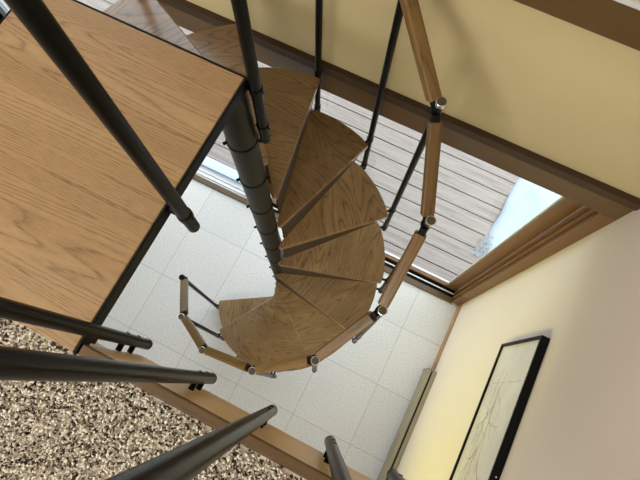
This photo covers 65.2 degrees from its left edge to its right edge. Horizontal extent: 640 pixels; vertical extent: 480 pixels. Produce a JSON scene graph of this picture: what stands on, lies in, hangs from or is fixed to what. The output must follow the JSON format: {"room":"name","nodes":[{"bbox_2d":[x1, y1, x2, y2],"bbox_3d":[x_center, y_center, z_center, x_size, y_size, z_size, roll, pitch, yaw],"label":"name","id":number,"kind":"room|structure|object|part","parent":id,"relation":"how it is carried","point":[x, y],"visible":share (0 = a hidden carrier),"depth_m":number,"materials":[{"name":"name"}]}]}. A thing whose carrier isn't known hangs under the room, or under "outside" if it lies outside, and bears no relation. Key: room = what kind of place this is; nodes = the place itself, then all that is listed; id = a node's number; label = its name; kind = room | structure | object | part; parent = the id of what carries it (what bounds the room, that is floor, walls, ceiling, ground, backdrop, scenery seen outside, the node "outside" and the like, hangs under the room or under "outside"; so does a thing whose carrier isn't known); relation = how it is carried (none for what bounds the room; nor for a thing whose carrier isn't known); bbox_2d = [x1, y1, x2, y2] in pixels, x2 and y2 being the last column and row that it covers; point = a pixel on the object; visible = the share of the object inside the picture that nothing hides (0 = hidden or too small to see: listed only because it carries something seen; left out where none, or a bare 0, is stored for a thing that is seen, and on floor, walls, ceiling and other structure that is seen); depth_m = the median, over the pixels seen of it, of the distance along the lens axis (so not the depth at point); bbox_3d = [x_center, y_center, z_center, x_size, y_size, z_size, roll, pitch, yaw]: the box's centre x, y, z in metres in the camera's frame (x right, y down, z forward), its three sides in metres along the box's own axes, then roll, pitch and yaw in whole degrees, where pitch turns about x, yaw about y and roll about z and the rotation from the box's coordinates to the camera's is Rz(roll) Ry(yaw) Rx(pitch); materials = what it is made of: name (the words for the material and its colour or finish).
{"room":"stairwell","nodes":[
{"label":"stairwell","id":0,"kind":"room"},
{"bbox_2d":[77,342,107,353],"bbox_3d":[-2.136,1.177,0.692,4.438,0.268,3.304,26,75,7],"label":"floor","id":1,"kind":"structure","parent":0,"point":[96,344],"depth_m":1.09,"materials":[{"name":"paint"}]},
{"bbox_2d":[0,318,306,479],"bbox_3d":[-2.134,1.137,0.553,4.438,0.028,3.304,26,75,7],"label":"carpet","id":2,"kind":"object","parent":1,"relation":"on","point":[50,430],"visible":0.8,"depth_m":0.82,"materials":[{"name":"beige carpet"}]},
{"bbox_2d":[97,179,457,479],"bbox_3d":[-1.941,1.523,3.546,4.738,0.120,4.648,26,75,7],"label":"floor","id":3,"kind":"structure","parent":0,"point":[360,395],"depth_m":3.74,"materials":[{"name":"tile"}]},
{"bbox_2d":[103,0,447,378],"bbox_3d":[-0.197,0.018,2.174,1.079,3.552,1.130,26,75,7],"label":"spiral staircase","id":4,"kind":"structure","parent":3,"relation":"on","point":[328,265],"depth_m":1.98,"materials":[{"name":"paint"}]},
{"bbox_2d":[0,0,248,352],"bbox_3d":[-0.514,-0.173,0.985,0.521,0.056,0.608,26,75,7],"label":"landing platform","id":5,"kind":"object","parent":4,"relation":"attached to","point":[78,216],"visible":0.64,"depth_m":0.96,"materials":[{"name":"brown wood"}]},
{"bbox_2d":[4,0,270,232],"bbox_3d":[-0.228,-0.215,0.562,0.053,1.296,0.540,26,75,7],"label":"landing railing","id":6,"kind":"object","parent":5,"relation":"attached to","point":[36,17],"visible":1,"depth_m":0.60,"materials":[{"name":"black metal"}]},
{"bbox_3d":[-0.271,-0.055,0.940,0.025,0.017,0.017,26,75,7],"label":"clamp arm","id":7,"kind":"part","parent":6,"relation":"part of","materials":[{"name":"grey paint"}]},
{"bbox_3d":[-0.128,-0.428,0.642,0.026,1.264,0.026,26,75,7],"label":"post","id":8,"kind":"part","parent":6,"relation":"part of","materials":[{"name":"black metal"}]},
{"bbox_3d":[-0.718,0.300,2.644,0.039,0.033,0.278,-15,34,-5],"label":"handrail","id":9,"kind":"part","parent":4,"relation":"part of","materials":[{"name":"brown wood"}]},
{"bbox_3d":[-0.599,0.441,2.374,0.039,0.033,0.278,-41,36,-11],"label":"handrail","id":10,"kind":"part","parent":4,"relation":"part of","materials":[{"name":"brown wood"}]},
{"bbox_3d":[-0.399,0.508,2.139,0.278,0.033,0.039,7,69,42],"label":"handrail","id":11,"kind":"part","parent":4,"relation":"part of","materials":[{"name":"brown wood"}]},
{"bbox_3d":[-0.144,0.479,1.921,0.278,0.033,0.039,-19,70,37],"label":"handrail","id":12,"kind":"part","parent":4,"relation":"part of","materials":[{"name":"brown wood"}]},
{"bbox_3d":[0.087,0.337,1.742,0.278,0.033,0.039,-43,75,29],"label":"handrail","id":13,"kind":"part","parent":4,"relation":"part of","materials":[{"name":"brown wood"}]},
{"bbox_3d":[0.259,0.096,1.590,0.039,0.033,0.278,27,115,7],"label":"handrail","id":14,"kind":"part","parent":4,"relation":"part of","materials":[{"name":"brown wood"}]},
{"bbox_3d":[0.265,-0.500,1.307,0.039,0.033,0.278,-27,117,-8],"label":"handrail","id":15,"kind":"part","parent":4,"relation":"part of","materials":[{"name":"brown wood"}]},
{"bbox_3d":[0.323,-0.203,1.452,0.039,0.033,0.278,-1,113,-1],"label":"handrail","id":16,"kind":"part","parent":4,"relation":"part of","materials":[{"name":"brown wood"}]},
{"bbox_2d":[0,0,639,197],"bbox_3d":[-0.841,-1.263,1.613,4.438,5.420,0.160,26,75,7],"label":"wall","id":17,"kind":"structure","parent":0,"point":[567,94],"depth_m":1.52,"materials":[{"name":"paint"}]},
{"bbox_2d":[0,0,639,304],"bbox_3d":[-0.723,-0.782,3.059,4.138,2.307,0.242,26,75,7],"label":"door","id":18,"kind":"structure","parent":17,"relation":"in","point":[586,204],"depth_m":1.92,"materials":[{"name":"brown wood"}]},
{"bbox_3d":[-1.246,-1.052,3.162,1.735,2.033,0.030,26,75,7],"label":"panel","id":19,"kind":"part","parent":18,"relation":"part of","materials":[{"name":"clear glass"}]},
{"bbox_3d":[-1.258,-0.709,4.128,1.800,0.014,0.006,26,75,7],"label":"track rail","id":20,"kind":"part","parent":18,"relation":"part of","materials":[{"name":"white metal"}]},
{"bbox_3d":[-1.272,-0.681,4.120,1.800,0.014,0.006,26,75,7],"label":"track rail","id":21,"kind":"part","parent":18,"relation":"part of","materials":[{"name":"white metal"}]},
{"bbox_3d":[-1.198,-0.760,4.185,1.850,0.050,0.098,26,75,7],"label":"sill","id":22,"kind":"part","parent":18,"relation":"part of","materials":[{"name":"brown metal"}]},
{"bbox_3d":[-0.519,-0.327,4.028,3.475,0.012,0.012,26,75,7],"label":"track rail","id":23,"kind":"part","parent":18,"relation":"part of","materials":[{"name":"white metal"}]},
{"bbox_3d":[0.282,0.069,3.922,1.674,0.014,0.006,26,75,7],"label":"track rail","id":24,"kind":"part","parent":18,"relation":"part of","materials":[{"name":"black metal"}]},
{"bbox_3d":[0.297,0.042,3.930,1.674,0.014,0.006,26,75,7],"label":"track rail","id":25,"kind":"part","parent":18,"relation":"part of","materials":[{"name":"black metal"}]},
{"bbox_3d":[0.341,0.021,3.979,1.624,0.050,0.025,26,75,7],"label":"sill","id":26,"kind":"part","parent":18,"relation":"part of","materials":[{"name":"white metal"}]},
{"bbox_3d":[0.259,-0.289,2.960,1.782,2.033,0.030,26,75,7],"label":"panel","id":27,"kind":"part","parent":18,"relation":"part of","materials":[{"name":"brown wood"}]},
{"bbox_2d":[514,0,639,50],"bbox_3d":[-0.876,-1.259,1.351,4.438,0.100,0.012,26,75,7],"label":"trim","id":28,"kind":"structure","parent":17,"relation":"attached to","point":[613,20],"depth_m":1.17,"materials":[{"name":"brown wood"}]},
{"bbox_2d":[614,0,639,10],"bbox_3d":[0.346,-0.685,1.141,1.708,0.014,0.012,26,75,7],"label":"trim","id":29,"kind":"structure","parent":17,"relation":"attached to","point":[635,4],"depth_m":1.09,"materials":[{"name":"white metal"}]},
{"bbox_2d":[471,177,560,257],"bbox_3d":[2.150,-0.288,4.104,1.334,0.042,1.608,26,75,7],"label":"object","id":30,"kind":"object","parent":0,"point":[526,199],"visible":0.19,"depth_m":4.08,"materials":[{"name":"grey"}]},
{"bbox_2d":[397,209,639,479],"bbox_3d":[0.181,1.708,0.761,0.150,5.420,4.798,26,75,7],"label":"wall","id":31,"kind":"structure","parent":0,"point":[580,420],"depth_m":1.76,"materials":[{"name":"beige paint"}]},
{"bbox_2d":[78,344,331,479],"bbox_3d":[0.092,0.429,0.795,1.120,0.012,0.020,26,75,7],"label":"trim","id":32,"kind":"structure","parent":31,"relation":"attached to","point":[194,410],"depth_m":0.82,"materials":[{"name":"brown wood"}]},
{"bbox_2d":[90,346,372,479],"bbox_3d":[0.090,0.470,0.933,1.120,0.276,0.019,26,75,7],"label":"trim","id":33,"kind":"structure","parent":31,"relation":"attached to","point":[313,457],"depth_m":0.94,"materials":[{"name":"brown wood"}]},
{"bbox_2d":[0,297,404,479],"bbox_3d":[0.105,0.294,0.441,1.130,1.337,0.044,26,75,7],"label":"loft railing","id":34,"kind":"object","parent":33,"relation":"attached to","point":[188,460],"visible":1,"depth_m":0.53,"materials":[{"name":"black metal"}]},
{"bbox_2d":[377,368,436,479],"bbox_3d":[0.342,1.797,3.333,0.065,0.197,2.006,26,75,7],"label":"baseboard heater","id":35,"kind":"object","parent":31,"relation":"attached to","point":[392,461],"visible":1,"depth_m":3.43,"materials":[{"name":"beige metal"}]},
{"bbox_2d":[431,304,461,370],"bbox_3d":[0.937,0.728,3.711,0.013,0.085,0.553,26,75,7],"label":"baseboard","id":36,"kind":"structure","parent":31,"relation":"attached to","point":[457,311],"depth_m":3.69,"materials":[{"name":"brown wood"}]},
{"bbox_2d":[449,335,549,479],"bbox_3d":[0.695,0.761,2.027,0.033,0.437,0.769,26,75,7],"label":"framed drawing","id":37,"kind":"object","parent":31,"relation":"attached to","point":[485,449],"visible":1,"depth_m":2.00,"materials":[{"name":"beige paper"}]},
{"bbox_3d":[0.692,0.821,2.231,0.033,0.012,0.769,26,75,7],"label":"frame","id":38,"kind":"part","parent":37,"relation":"part of","materials":[{"name":"black paint"}]},
{"bbox_3d":[0.698,0.703,1.827,0.033,0.012,0.769,26,75,7],"label":"frame","id":39,"kind":"part","parent":37,"relation":"part of","materials":[{"name":"black paint"}]},
{"bbox_3d":[0.864,0.437,2.126,0.033,0.409,0.012,26,75,7],"label":"frame","id":40,"kind":"part","parent":37,"relation":"part of","materials":[{"name":"black paint"}]},
{"label":"outside","id":41,"kind":"structure","parent":0,"visible":0},
{"bbox_2d":[2,0,518,274],"bbox_3d":[0.606,-1.793,4.610,7.490,0.140,3.496,26,75,7],"label":"deck","id":42,"kind":"object","parent":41,"point":[472,193],"visible":0.06,"depth_m":4.16,"materials":[{"name":"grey wood"}]}
]}

